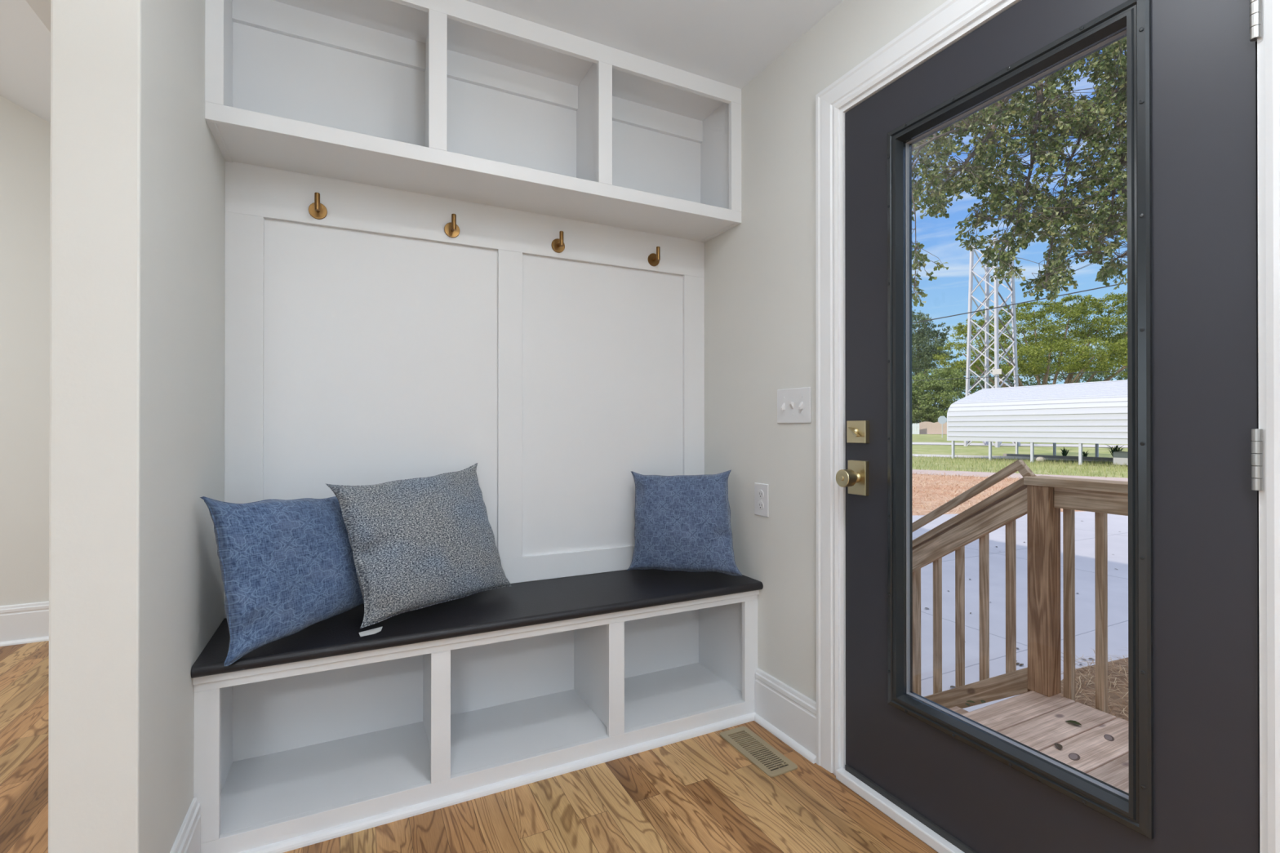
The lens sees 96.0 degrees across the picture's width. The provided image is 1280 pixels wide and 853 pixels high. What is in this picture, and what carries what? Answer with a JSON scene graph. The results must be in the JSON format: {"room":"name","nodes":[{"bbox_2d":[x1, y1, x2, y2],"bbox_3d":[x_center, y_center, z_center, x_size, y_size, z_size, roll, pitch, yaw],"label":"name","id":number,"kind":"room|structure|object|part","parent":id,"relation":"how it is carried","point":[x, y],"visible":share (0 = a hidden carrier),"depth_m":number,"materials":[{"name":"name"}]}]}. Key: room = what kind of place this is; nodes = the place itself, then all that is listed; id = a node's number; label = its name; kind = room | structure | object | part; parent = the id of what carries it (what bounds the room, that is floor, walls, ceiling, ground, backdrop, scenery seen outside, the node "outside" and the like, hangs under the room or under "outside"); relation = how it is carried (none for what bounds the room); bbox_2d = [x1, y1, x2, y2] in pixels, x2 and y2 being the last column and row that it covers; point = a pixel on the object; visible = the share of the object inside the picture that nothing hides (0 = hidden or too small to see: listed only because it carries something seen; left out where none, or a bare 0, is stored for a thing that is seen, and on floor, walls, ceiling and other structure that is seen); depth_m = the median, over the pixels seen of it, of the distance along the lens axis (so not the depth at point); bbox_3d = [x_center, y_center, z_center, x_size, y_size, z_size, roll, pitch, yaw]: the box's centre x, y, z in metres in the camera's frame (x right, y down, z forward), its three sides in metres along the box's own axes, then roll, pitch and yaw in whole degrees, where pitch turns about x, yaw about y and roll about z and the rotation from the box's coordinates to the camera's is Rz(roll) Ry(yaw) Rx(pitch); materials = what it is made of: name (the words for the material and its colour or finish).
{"room":"mudroom","nodes":[
{"label":"mudroom","id":0,"kind":"room"},
{"bbox_2d":[0,95,50,606],"bbox_3d":[-4.053,-1.102,2.556,4.280,4.400,0.120,0,0,-27],"label":"wall","id":1,"kind":"structure","parent":0,"point":[24,135],"depth_m":2.94,"materials":[{"name":"beige paint"}]},
{"bbox_2d":[0,601,48,646],"bbox_3d":[-4.074,1.000,2.454,4.158,0.195,0.032,0,0,-27],"label":"baseboard","id":2,"kind":"structure","parent":1,"relation":"attached to","point":[28,623],"depth_m":2.93,"materials":[{"name":"white paint"}]},
{"bbox_3d":[-4.071,1.088,2.447,4.158,0.019,0.017,0,0,-27],"label":"shoe moulding","id":3,"kind":"part","parent":2,"relation":"part of","materials":[{"name":"white paint"}]},
{"bbox_2d":[0,0,50,122],"bbox_3d":[-2.516,-2.304,-1.160,3.710,1.920,7.910,0,0,-27],"label":"ceiling","id":4,"kind":"structure","parent":0,"point":[24,39],"depth_m":2.28,"materials":[{"name":"white paint"}]},
{"bbox_2d":[48,0,225,852],"bbox_3d":[-1.566,-0.118,2.225,0.122,2.430,2.687,0,0,-27],"label":"wall","id":5,"kind":"structure","parent":0,"point":[137,214],"depth_m":1.04,"materials":[{"name":"beige paint"}]},
{"bbox_2d":[169,797,200,852],"bbox_3d":[-0.988,1.001,1.234,0.032,0.185,0.405,0,0,-27],"label":"baseboard","id":6,"kind":"structure","parent":5,"relation":"attached to","point":[188,840],"depth_m":1.34,"materials":[{"name":"white paint"}]},
{"bbox_2d":[225,569,623,618],"bbox_3d":[-0.561,-0.118,2.139,1.840,2.430,0.038,0,0,-27],"label":"wall","id":7,"kind":"structure","parent":0,"point":[622,570],"depth_m":2.25,"materials":[{"name":"beige paint"}]},
{"bbox_2d":[223,161,704,617],"bbox_3d":[-0.494,-0.111,2.139,1.720,1.385,0.022,0,0,-27],"label":"panelling","id":8,"kind":"object","parent":7,"relation":"attached to","point":[366,343],"visible":0.68,"depth_m":2.08,"materials":[{"name":"white paint"}]},
{"bbox_2d":[308,192,327,219],"bbox_3d":[-1.026,-0.702,1.835,0.053,0.069,0.050,0,0,-27],"label":"coat hook","id":9,"kind":"object","parent":8,"relation":"attached to","point":[317,210],"visible":1,"depth_m":1.85,"materials":[{"name":"gold metal"}]},
{"bbox_3d":[-0.492,0.535,2.133,1.720,0.093,0.014,0,0,-27],"label":"rail","id":10,"kind":"part","parent":8,"relation":"part of","materials":[{"name":"white paint"}]},
{"bbox_2d":[444,213,459,237],"bbox_3d":[-0.655,-0.704,2.020,0.053,0.069,0.050,0,0,-27],"label":"coat hook","id":11,"kind":"object","parent":8,"relation":"attached to","point":[451,229],"visible":1,"depth_m":2.03,"materials":[{"name":"gold metal"}]},
{"bbox_3d":[-0.492,-0.727,2.137,1.720,0.152,0.014,0,0,-27],"label":"rail","id":12,"kind":"part","parent":8,"relation":"part of","materials":[{"name":"white paint"}]},
{"bbox_2d":[551,231,564,253],"bbox_3d":[-0.304,-0.703,2.195,0.053,0.069,0.050,0,0,-27],"label":"coat hook","id":13,"kind":"object","parent":8,"relation":"attached to","point":[557,245],"visible":1,"depth_m":2.21,"materials":[{"name":"gold metal"}]},
{"bbox_2d":[648,246,660,266],"bbox_3d":[0.067,-0.703,2.380,0.053,0.069,0.050,0,0,-27],"label":"coat hook","id":14,"kind":"object","parent":8,"relation":"attached to","point":[654,259],"visible":1,"depth_m":2.39,"materials":[{"name":"gold metal"}]},
{"bbox_2d":[204,0,741,242],"bbox_3d":[-0.433,-1.069,2.020,1.720,0.530,0.290,0,0,-27],"label":"cubby shelf","id":15,"kind":"object","parent":7,"relation":"attached to","point":[461,100],"visible":1,"depth_m":1.97,"materials":[{"name":"white paint"}]},
{"bbox_3d":[-1.194,-1.070,1.640,0.019,0.530,0.251,0,0,-27],"label":"panel","id":16,"kind":"part","parent":15,"relation":"part of","materials":[{"name":"white paint"}]},
{"bbox_3d":[-0.431,-0.814,2.015,1.696,0.015,0.258,0,0,-27],"label":"soffit panel","id":17,"kind":"part","parent":15,"relation":"part of","materials":[{"name":"white paint"}]},
{"bbox_3d":[-0.433,-1.328,2.020,1.720,0.012,0.251,0,0,-27],"label":"panel","id":18,"kind":"part","parent":15,"relation":"part of","materials":[{"name":"white paint"}]},
{"bbox_3d":[0.328,-1.067,2.399,0.019,0.530,0.251,0,0,-27],"label":"panel","id":19,"kind":"part","parent":15,"relation":"part of","materials":[{"name":"white paint"}]},
{"bbox_2d":[26,0,843,88],"bbox_3d":[0.168,-1.370,0.175,2.290,0.060,7.910,0,0,-27],"label":"ceiling","id":20,"kind":"structure","parent":0,"point":[731,42],"depth_m":1.91,"materials":[{"name":"white paint"}]},
{"bbox_2d":[0,640,937,852],"bbox_3d":[-1.492,1.103,-0.660,6.000,0.030,7.910,0,0,-27],"label":"floor","id":21,"kind":"structure","parent":0,"point":[699,794],"depth_m":1.65,"materials":[{"name":"brown wood"}]},
{"bbox_2d":[192,590,759,852],"bbox_3d":[-0.407,0.854,1.962,1.720,0.485,0.409,0,0,-27],"label":"storage bench","id":22,"kind":"object","parent":21,"relation":"on","point":[288,757],"visible":0.81,"depth_m":1.88,"materials":[{"name":"white paint"}]},
{"bbox_3d":[-1.175,0.818,1.597,0.020,0.417,0.369,0,0,-27],"label":"panel","id":23,"kind":"part","parent":22,"relation":"part of","materials":[{"name":"white paint"}]},
{"bbox_3d":[-0.497,0.854,2.143,1.720,0.485,0.006,0,0,-27],"label":"panel","id":24,"kind":"part","parent":22,"relation":"part of","materials":[{"name":"white paint"}]},
{"bbox_3d":[-0.322,0.622,1.792,1.720,0.022,0.007,0,0,-27],"label":"under moulding","id":25,"kind":"part","parent":22,"relation":"part of","materials":[{"name":"white paint"}]},
{"bbox_2d":[191,568,763,678],"bbox_3d":[-0.399,0.596,1.947,1.718,0.029,0.402,0,0,-27],"label":"bench top","id":26,"kind":"object","parent":22,"relation":"on","point":[529,603],"visible":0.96,"depth_m":1.81,"materials":[{"name":"black paint"}]},
{"bbox_2d":[200,496,363,666],"bbox_3d":[-0.944,0.376,1.619,0.166,0.408,0.491,0,0,20],"label":"pillow","id":27,"kind":"object","parent":26,"relation":"on","point":[287,567],"visible":0.81,"depth_m":1.50,"materials":[{"name":"blue fabric"}]},
{"bbox_2d":[326,462,512,636],"bbox_3d":[-0.668,0.353,1.825,0.190,0.451,0.564,0,0,38],"label":"pillow","id":28,"kind":"object","parent":26,"relation":"on","point":[419,543],"visible":1,"depth_m":1.74,"materials":[{"name":"grey fabric"}]},
{"bbox_2d":[626,470,742,576],"bbox_3d":[0.172,0.365,2.236,0.442,0.392,0.161,0,0,7],"label":"pillow","id":29,"kind":"object","parent":26,"relation":"on","point":[682,522],"visible":1,"depth_m":2.18,"materials":[{"name":"blue fabric"}]},
{"bbox_3d":[-0.414,1.038,1.976,1.720,0.020,0.369,0,0,-27],"label":"panel","id":30,"kind":"part","parent":22,"relation":"part of","materials":[{"name":"white paint"}]},
{"bbox_3d":[-0.320,1.085,1.786,1.720,0.021,0.017,0,0,-27],"label":"toe moulding","id":31,"kind":"part","parent":22,"relation":"part of","materials":[{"name":"white paint"}]},
{"bbox_3d":[0.346,0.821,2.356,0.020,0.417,0.369,0,0,-27],"label":"panel","id":32,"kind":"part","parent":22,"relation":"part of","materials":[{"name":"white paint"}]},
{"bbox_2d":[720,726,797,777],"bbox_3d":[0.394,1.092,1.948,0.116,0.008,0.288,0,0,-27],"label":"floor vent","id":33,"kind":"object","parent":21,"relation":"in","point":[770,761],"visible":1,"depth_m":1.93,"materials":[{"name":"beige metal"}]},
{"bbox_3d":[0.369,1.095,1.999,0.072,0.001,0.123,0,0,-27],"label":"damper plate","id":34,"kind":"part","parent":33,"relation":"part of","materials":[{"name":"beige metal"}]},
{"bbox_2d":[835,768,964,852],"bbox_3d":[0.831,1.079,1.378,0.032,0.030,0.938,0,0,-27],"label":"threshold","id":35,"kind":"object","parent":21,"relation":"on","point":[908,822],"depth_m":1.59,"materials":[{"name":"white paint"}]},
{"bbox_2d":[704,0,946,702],"bbox_3d":[1.673,0.174,-0.113,0.150,3.030,6.060,0,0,-27],"label":"wall","id":36,"kind":"structure","parent":0,"point":[760,273],"depth_m":2.08,"materials":[{"name":"beige paint"}]},
{"bbox_2d":[754,482,768,517],"bbox_3d":[0.454,0.274,2.156,0.007,0.121,0.080,0,0,-27],"label":"wall outlet","id":37,"kind":"object","parent":36,"relation":"attached to","point":[761,491],"visible":1,"depth_m":2.15,"materials":[{"name":"white plastic"}]},
{"bbox_2d":[757,501,764,510],"bbox_3d":[0.452,0.295,2.155,0.003,0.034,0.034,0,0,-27],"label":"receptacle","id":38,"kind":"object","parent":37,"relation":"attached to","point":[760,504],"depth_m":2.15,"materials":[{"name":"grey plastic"}]},
{"bbox_2d":[757,489,764,498],"bbox_3d":[0.452,0.253,2.155,0.003,0.034,0.034,0,0,-27],"label":"receptacle","id":39,"kind":"object","parent":37,"relation":"attached to","point":[760,492],"depth_m":2.15,"materials":[{"name":"grey plastic"}]},
{"bbox_2d":[754,667,816,764],"bbox_3d":[0.505,1.004,2.024,0.032,0.185,0.324,0,0,-27],"label":"baseboard","id":40,"kind":"structure","parent":36,"relation":"attached to","point":[789,715],"depth_m":2.01,"materials":[{"name":"white paint"}]},
{"bbox_3d":[0.498,1.087,2.020,0.017,0.019,0.324,0,0,-27],"label":"shoe moulding","id":41,"kind":"part","parent":40,"relation":"part of","materials":[{"name":"white paint"}]},
{"bbox_2d":[777,386,810,423],"bbox_3d":[0.527,-0.072,1.997,0.018,0.121,0.168,0,0,-27],"label":"switch plate","id":42,"kind":"object","parent":36,"relation":"attached to","point":[793,405],"visible":1,"depth_m":1.99,"materials":[{"name":"white plastic"}]},
{"bbox_2d":[815,0,1279,852],"bbox_3d":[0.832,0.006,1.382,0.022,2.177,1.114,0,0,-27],"label":"trim","id":43,"kind":"structure","parent":36,"relation":"attached to","point":[951,16],"depth_m":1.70,"materials":[{"name":"white paint"}]},
{"bbox_2d":[835,0,1262,852],"bbox_3d":[0.838,0.042,1.381,0.132,2.045,0.922,0,0,-27],"label":"door","id":44,"kind":"structure","parent":36,"relation":"in","point":[1195,463],"depth_m":1.11,"materials":[{"name":"grey paint"}]},
{"bbox_3d":[0.627,0.154,1.727,0.060,0.052,0.052,0,0,-27],"label":"knob","id":45,"kind":"part","parent":44,"relation":"part of","materials":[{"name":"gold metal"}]},
{"bbox_3d":[0.661,0.155,1.744,0.016,0.103,0.069,0,0,-27],"label":"knob","id":46,"kind":"part","parent":44,"relation":"part of","materials":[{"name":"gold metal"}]},
{"bbox_3d":[0.888,-0.025,1.398,0.026,1.632,0.606,0,0,-27],"label":"exterior glazing frame","id":47,"kind":"part","parent":44,"relation":"part of","materials":[{"name":"grey"}]},
{"bbox_3d":[0.850,-0.025,1.379,0.032,1.632,0.606,0,0,-27],"label":"glazing frame","id":48,"kind":"part","parent":44,"relation":"part of","materials":[{"name":"grey"}]},
{"label":"outside","id":49,"kind":"structure","parent":0,"visible":0},
{"bbox_2d":[911,442,1128,447],"bbox_3d":[18.068,1.488,55.281,84.961,0.098,4.432,0,0,37],"label":"driveway","id":50,"kind":"structure","parent":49,"point":[920,443],"depth_m":45.73,"materials":[{"name":"grey concrete"}]},
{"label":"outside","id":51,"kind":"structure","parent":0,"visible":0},
{"bbox_2d":[911,434,1128,479],"bbox_3d":[41.912,0.613,40.031,132.000,2.453,150.000,0,0,-27],"label":"lawn","id":52,"kind":"structure","parent":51,"point":[971,450],"depth_m":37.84,"materials":[{"name":"green plant"}]},
{"bbox_2d":[911,422,919,434],"bbox_3d":[33.467,0.287,75.000,5.225,1.476,0.050,0,0,23],"label":"picket fence","id":53,"kind":"object","parent":52,"relation":"on","point":[915,427],"visible":0.17,"depth_m":74.13,"materials":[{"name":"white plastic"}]},
{"bbox_2d":[911,309,953,408],"bbox_3d":[45.629,-9.809,98.747,14.121,20.694,12.264,0,0,-27],"label":"tree","id":54,"kind":"object","parent":52,"relation":"on","point":[924,353],"visible":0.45,"depth_m":96.62,"materials":[{"name":"green plant"}]},
{"bbox_2d":[937,416,946,437],"bbox_3d":[32.526,0.043,62.001,0.832,2.336,0.078,0,0,30],"label":"road sign","id":55,"kind":"object","parent":52,"relation":"on","point":[941,420],"visible":1,"depth_m":61.96,"materials":[{"name":"metal"}]},
{"bbox_3d":[32.532,-0.709,62.012,0.832,0.832,0.020,0,0,28],"label":"sign plate","id":56,"kind":"part","parent":55,"relation":"part of","materials":[{"name":"silver metal"}]},
{"bbox_2d":[911,364,984,423],"bbox_3d":[41.477,-4.340,83.968,18.473,10.447,11.035,0,0,-27],"label":"dense bush","id":57,"kind":"object","parent":52,"relation":"on","point":[927,410],"visible":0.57,"depth_m":81.71,"materials":[{"name":"green plant"}]},
{"bbox_2d":[964,236,1020,447],"bbox_3d":[27.441,-6.363,44.956,2.935,16.011,2.918,0,0,-27],"label":"lattice tower","id":58,"kind":"structure","parent":52,"relation":"on","point":[996,371],"depth_m":44.87,"materials":[{"name":"grey metal"}]},
{"bbox_3d":[25.999,-6.373,45.552,0.733,15.988,0.278,0,0,19],"label":"leg","id":59,"kind":"part","parent":58,"relation":"part of","materials":[{"name":"grey metal"}]},
{"bbox_3d":[27.992,-6.370,46.507,0.278,15.988,0.733,0,0,19],"label":"leg","id":60,"kind":"part","parent":58,"relation":"part of","materials":[{"name":"grey metal"}]},
{"bbox_3d":[26.816,-4.120,43.299,0.600,0.400,0.030,0,0,31],"label":"warning plate","id":61,"kind":"part","parent":58,"relation":"part of","materials":[{"name":"white metal"}]},
{"bbox_3d":[26.954,-6.379,43.559,0.278,15.988,0.733,0,0,19],"label":"leg","id":62,"kind":"part","parent":58,"relation":"part of","materials":[{"name":"grey metal"}]},
{"bbox_3d":[28.947,-6.376,44.514,0.733,15.988,0.278,0,0,19],"label":"leg","id":63,"kind":"part","parent":58,"relation":"part of","materials":[{"name":"grey metal"}]},
{"bbox_2d":[911,474,1083,515],"bbox_3d":[13.280,1.735,11.483,25.794,0.001,35.826,0,0,-27],"label":"bed","id":64,"kind":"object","parent":52,"relation":"on","point":[922,511],"visible":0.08,"depth_m":15.42,"materials":[{"name":"brown soil"}]},
{"bbox_2d":[911,471,1127,515],"bbox_3d":[9.410,1.715,14.567,18.719,0.260,12.206,0,0,37],"label":"straw","id":65,"kind":"object","parent":64,"relation":"on","point":[915,473],"visible":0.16,"depth_m":16.00,"materials":[{"name":"brown plant"}]},
{"bbox_2d":[911,337,1127,422],"bbox_3d":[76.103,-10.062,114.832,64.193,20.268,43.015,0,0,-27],"label":"tree","id":66,"kind":"object","parent":52,"relation":"on","point":[1086,375],"visible":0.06,"depth_m":111.30,"materials":[{"name":"green plant"}]},
{"bbox_2d":[932,291,1127,387],"bbox_3d":[41.130,-6.085,55.688,27.524,14.880,12.148,0,0,-2],"label":"spreading tree","id":67,"kind":"object","parent":52,"relation":"on","point":[1118,347],"visible":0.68,"depth_m":55.12,"materials":[{"name":"green plant"}]},
{"bbox_2d":[946,379,1128,465],"bbox_3d":[23.456,-0.228,27.068,6.175,4.012,15.265,0,0,-27],"label":"carport","id":68,"kind":"object","parent":52,"relation":"on","point":[1086,412],"visible":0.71,"depth_m":28.46,"materials":[{"name":"white metal"}]},
{"bbox_3d":[17.544,0.694,32.293,0.110,2.200,0.110,0,0,-27],"label":"leg","id":69,"kind":"part","parent":68,"relation":"part of","materials":[{"name":"metal"}]},
{"bbox_3d":[20.075,-0.682,33.856,6.090,2.964,0.100,0,0,-27],"label":"trim","id":70,"kind":"part","parent":68,"relation":"part of","materials":[{"name":"white metal"}]},
{"bbox_3d":[18.481,0.688,30.414,0.110,2.200,0.110,0,0,-27],"label":"leg","id":71,"kind":"part","parent":68,"relation":"part of","materials":[{"name":"metal"}]},
{"bbox_3d":[22.842,0.703,34.935,0.110,2.200,0.110,0,0,-27],"label":"leg","id":72,"kind":"part","parent":68,"relation":"part of","materials":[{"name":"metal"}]},
{"bbox_3d":[19.419,0.682,28.535,0.110,2.200,0.110,0,0,-27],"label":"leg","id":73,"kind":"part","parent":68,"relation":"part of","materials":[{"name":"metal"}]},
{"bbox_3d":[23.779,0.697,33.056,0.110,2.200,0.110,0,0,-27],"label":"leg","id":74,"kind":"part","parent":68,"relation":"part of","materials":[{"name":"metal"}]},
{"bbox_3d":[20.364,0.676,26.637,0.110,2.200,0.110,0,0,-27],"label":"leg","id":75,"kind":"part","parent":68,"relation":"part of","materials":[{"name":"metal"}]},
{"bbox_3d":[24.716,0.691,31.176,0.110,2.200,0.110,0,0,-27],"label":"leg","id":76,"kind":"part","parent":68,"relation":"part of","materials":[{"name":"metal"}]},
{"bbox_2d":[1035,456,1045,461],"bbox_3d":[20.552,1.665,29.544,0.427,0.240,0.433,0,0,-27],"label":"rock","id":77,"kind":"object","parent":52,"relation":"on","point":[1040,458],"visible":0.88,"depth_m":29.43,"materials":[{"name":"beige stone"}]},
{"bbox_2d":[962,690,1128,793],"bbox_3d":[1.530,1.420,1.688,1.165,0.551,1.310,0,0,-27],"label":"porch deck","id":78,"kind":"object","parent":52,"relation":"on","point":[1098,748],"visible":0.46,"depth_m":2.18,"materials":[{"name":"brown wood"}]},
{"bbox_2d":[1053,742,1062,750],"bbox_3d":[1.493,1.141,2.056,0.032,0.006,0.030,0,0,-27],"label":"fallen leaf","id":79,"kind":"object","parent":78,"relation":"on","point":[1059,746],"visible":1,"depth_m":2.06,"materials":[{"name":"plant"}]},
{"bbox_2d":[1065,720,1081,725],"bbox_3d":[1.668,1.141,2.217,0.031,0.007,0.052,0,0,-27],"label":"fallen leaf","id":80,"kind":"object","parent":78,"relation":"on","point":[1069,721],"visible":1,"depth_m":2.22,"materials":[{"name":"green plant"}]},
{"bbox_2d":[1023,475,1128,713],"bbox_3d":[2.059,0.752,1.915,0.137,1.068,1.428,0,0,-27],"label":"porch railing","id":81,"kind":"object","parent":78,"relation":"attached to","point":[1046,495],"visible":0.41,"depth_m":2.45,"materials":[{"name":"brown wood"}]},
{"bbox_3d":[1.753,0.702,2.502,0.089,0.892,0.089,0,0,-27],"label":"post","id":82,"kind":"part","parent":81,"relation":"part of","materials":[{"name":"brown wood"}]},
{"bbox_3d":[2.039,0.236,1.957,0.137,0.036,1.338,0,0,-27],"label":"cap rail","id":83,"kind":"part","parent":81,"relation":"part of","materials":[{"name":"brown wood"}]},
{"bbox_3d":[2.055,0.300,1.909,0.038,0.088,1.238,0,0,-27],"label":"rail","id":84,"kind":"part","parent":81,"relation":"part of","materials":[{"name":"brown wood"}]},
{"bbox_2d":[1003,453,1113,461],"bbox_3d":[24.236,1.695,29.537,0.200,0.180,11.000,0,0,-27],"label":"edging","id":85,"kind":"object","parent":52,"relation":"on","point":[1004,455],"visible":0.36,"depth_m":31.60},
{"bbox_2d":[1057,657,1128,720],"bbox_3d":[4.077,1.699,2.232,3.750,0.035,4.120,0,0,-27],"label":"mound","id":86,"kind":"object","parent":52,"relation":"on","point":[1114,696],"visible":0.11,"depth_m":3.71,"materials":[{"name":"brown soil"}]},
{"bbox_2d":[986,647,1128,720],"bbox_3d":[3.659,1.638,2.816,3.754,0.204,3.004,0,0,-27],"label":"straw","id":87,"kind":"object","parent":86,"relation":"on","point":[1089,675],"visible":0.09,"depth_m":3.68,"materials":[{"name":"brown plant"}]},
{"bbox_2d":[1113,451,1128,466],"bbox_3d":[22.198,1.465,26.230,0.600,0.620,0.900,0,0,-27],"label":"utility box","id":88,"kind":"object","parent":52,"relation":"on","point":[1120,457],"visible":0.44,"depth_m":26.23,"materials":[{"name":"grey plastic"}]},
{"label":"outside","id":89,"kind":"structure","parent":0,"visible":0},
{"bbox_2d":[912,511,1128,711],"bbox_3d":[8.723,1.759,5.934,17.830,0.100,18.600,0,0,-27],"label":"driveway","id":90,"kind":"structure","parent":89,"point":[1117,545],"depth_m":5.61,"materials":[{"name":"concrete"}]},
{"bbox_2d":[948,706,968,715],"bbox_3d":[1.062,1.443,2.509,1.000,0.510,0.575,0,0,-27],"label":"porch steps","id":91,"kind":"structure","parent":90,"relation":"on","point":[957,709],"depth_m":2.69,"materials":[{"name":"brown wood"}]},
{"bbox_2d":[912,459,1035,708],"bbox_3d":[1.435,1.073,3.134,0.100,1.842,1.328,0,0,-27],"label":"stair railing","id":92,"kind":"object","parent":90,"relation":"on","point":[1002,508],"visible":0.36,"depth_m":2.76,"materials":[{"name":"brown wood"}]},
{"bbox_3d":[1.448,0.733,3.093,0.038,0.933,1.238,0,0,-27],"label":"rail","id":93,"kind":"part","parent":92,"relation":"part of","materials":[{"name":"brown wood"}]},
{"bbox_3d":[1.458,0.649,3.102,0.089,0.856,1.231,0,0,-27],"label":"cap rail","id":94,"kind":"part","parent":92,"relation":"part of","materials":[{"name":"brown wood"}]},
{"bbox_3d":[1.453,0.579,3.128,0.034,0.854,1.297,0,0,-27],"label":"handrail","id":95,"kind":"part","parent":92,"relation":"part of","materials":[{"name":"brown wood"}]},
{"bbox_3d":[1.440,1.526,3.086,0.038,0.935,1.238,0,0,-27],"label":"rail","id":96,"kind":"part","parent":92,"relation":"part of","materials":[{"name":"brown wood"}]},
{"bbox_2d":[911,35,1127,307],"bbox_3d":[7.680,-2.941,7.939,10.407,9.354,6.514,0,0,7],"label":"overhanging leaves","id":97,"kind":"object","parent":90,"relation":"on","point":[1083,125],"visible":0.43,"depth_m":6.90,"materials":[{"name":"green plant"}]},
{"bbox_2d":[913,520,1128,680],"bbox_3d":[8.101,1.704,4.533,17.350,0.002,14.750,0,0,-5],"label":"joint","id":98,"kind":"object","parent":90,"relation":"on","point":[1020,521],"visible":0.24,"depth_m":4.79,"materials":[{"name":"grey"}]},
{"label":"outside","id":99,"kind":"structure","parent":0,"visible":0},
{"bbox_2d":[911,469,1128,481],"bbox_3d":[9.622,1.765,23.251,33.587,0.001,63.756,0,0,-27],"label":"road","id":100,"kind":"structure","parent":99,"point":[957,473],"depth_m":21.03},
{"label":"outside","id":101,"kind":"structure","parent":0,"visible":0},
{"bbox_2d":[911,453,1113,462],"bbox_3d":[9.080,1.793,41.659,56.973,0.044,2.836,0,0,37],"label":"sidewalk","id":102,"kind":"structure","parent":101,"point":[914,455],"depth_m":33.41,"materials":[{"name":"grey concrete"}]},
{"bbox_2d":[1058,446,1071,456],"bbox_3d":[23.599,1.442,31.974,0.876,0.702,0.592,0,0,-34],"label":"leaf plant","id":103,"kind":"object","parent":102,"relation":"on","point":[1064,451],"visible":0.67,"depth_m":31.93,"materials":[{"name":"green plant"}]},
{"bbox_2d":[1082,450,1089,457],"bbox_3d":[23.973,1.487,31.081,0.707,0.606,0.651,0,0,-14],"label":"leaf plant","id":104,"kind":"object","parent":102,"relation":"on","point":[1083,452],"visible":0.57,"depth_m":31.01,"materials":[{"name":"green plant"}]},
{"bbox_2d":[1103,444,1127,457],"bbox_3d":[24.641,1.293,29.896,1.507,0.987,1.374,0,0,-27],"label":"leaf plant","id":105,"kind":"object","parent":102,"relation":"on","point":[1115,449],"visible":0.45,"depth_m":29.79,"materials":[{"name":"green plant"}]},
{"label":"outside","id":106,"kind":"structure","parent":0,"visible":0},
{"bbox_3d":[31.587,0.870,85.743,51.856,0.291,86.269,0,0,-27],"label":"street","id":107,"kind":"object","parent":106,"visible":0},
{"bbox_2d":[919,421,946,434],"bbox_3d":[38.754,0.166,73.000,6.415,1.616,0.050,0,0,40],"label":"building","id":108,"kind":"structure","parent":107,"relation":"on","point":[925,428],"depth_m":74.01,"materials":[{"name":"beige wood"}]},
{"bbox_3d":[38.754,0.296,73.000,6.275,0.956,0.050,0,0,40],"label":"rail","id":109,"kind":"part","parent":108,"relation":"part of","materials":[{"name":"beige wood"}]},
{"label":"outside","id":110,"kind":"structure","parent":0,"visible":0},
{"bbox_2d":[911,282,1127,324],"bbox_3d":[11.695,-6.003,37.600,45.637,3.778,0.060,0,0,37],"label":"overhead cable","id":111,"kind":"object","parent":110,"point":[1126,282],"visible":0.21,"depth_m":31.25,"materials":[{"name":"grey plastic"}]},
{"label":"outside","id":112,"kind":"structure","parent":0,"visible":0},
{"bbox_2d":[911,370,1122,381],"bbox_3d":[12.820,-3.165,38.500,52.232,0.842,0.036,0,0,19],"label":"overhead cable","id":113,"kind":"object","parent":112,"point":[1112,371],"visible":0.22,"depth_m":34.96,"materials":[{"name":"grey plastic"}]}
]}

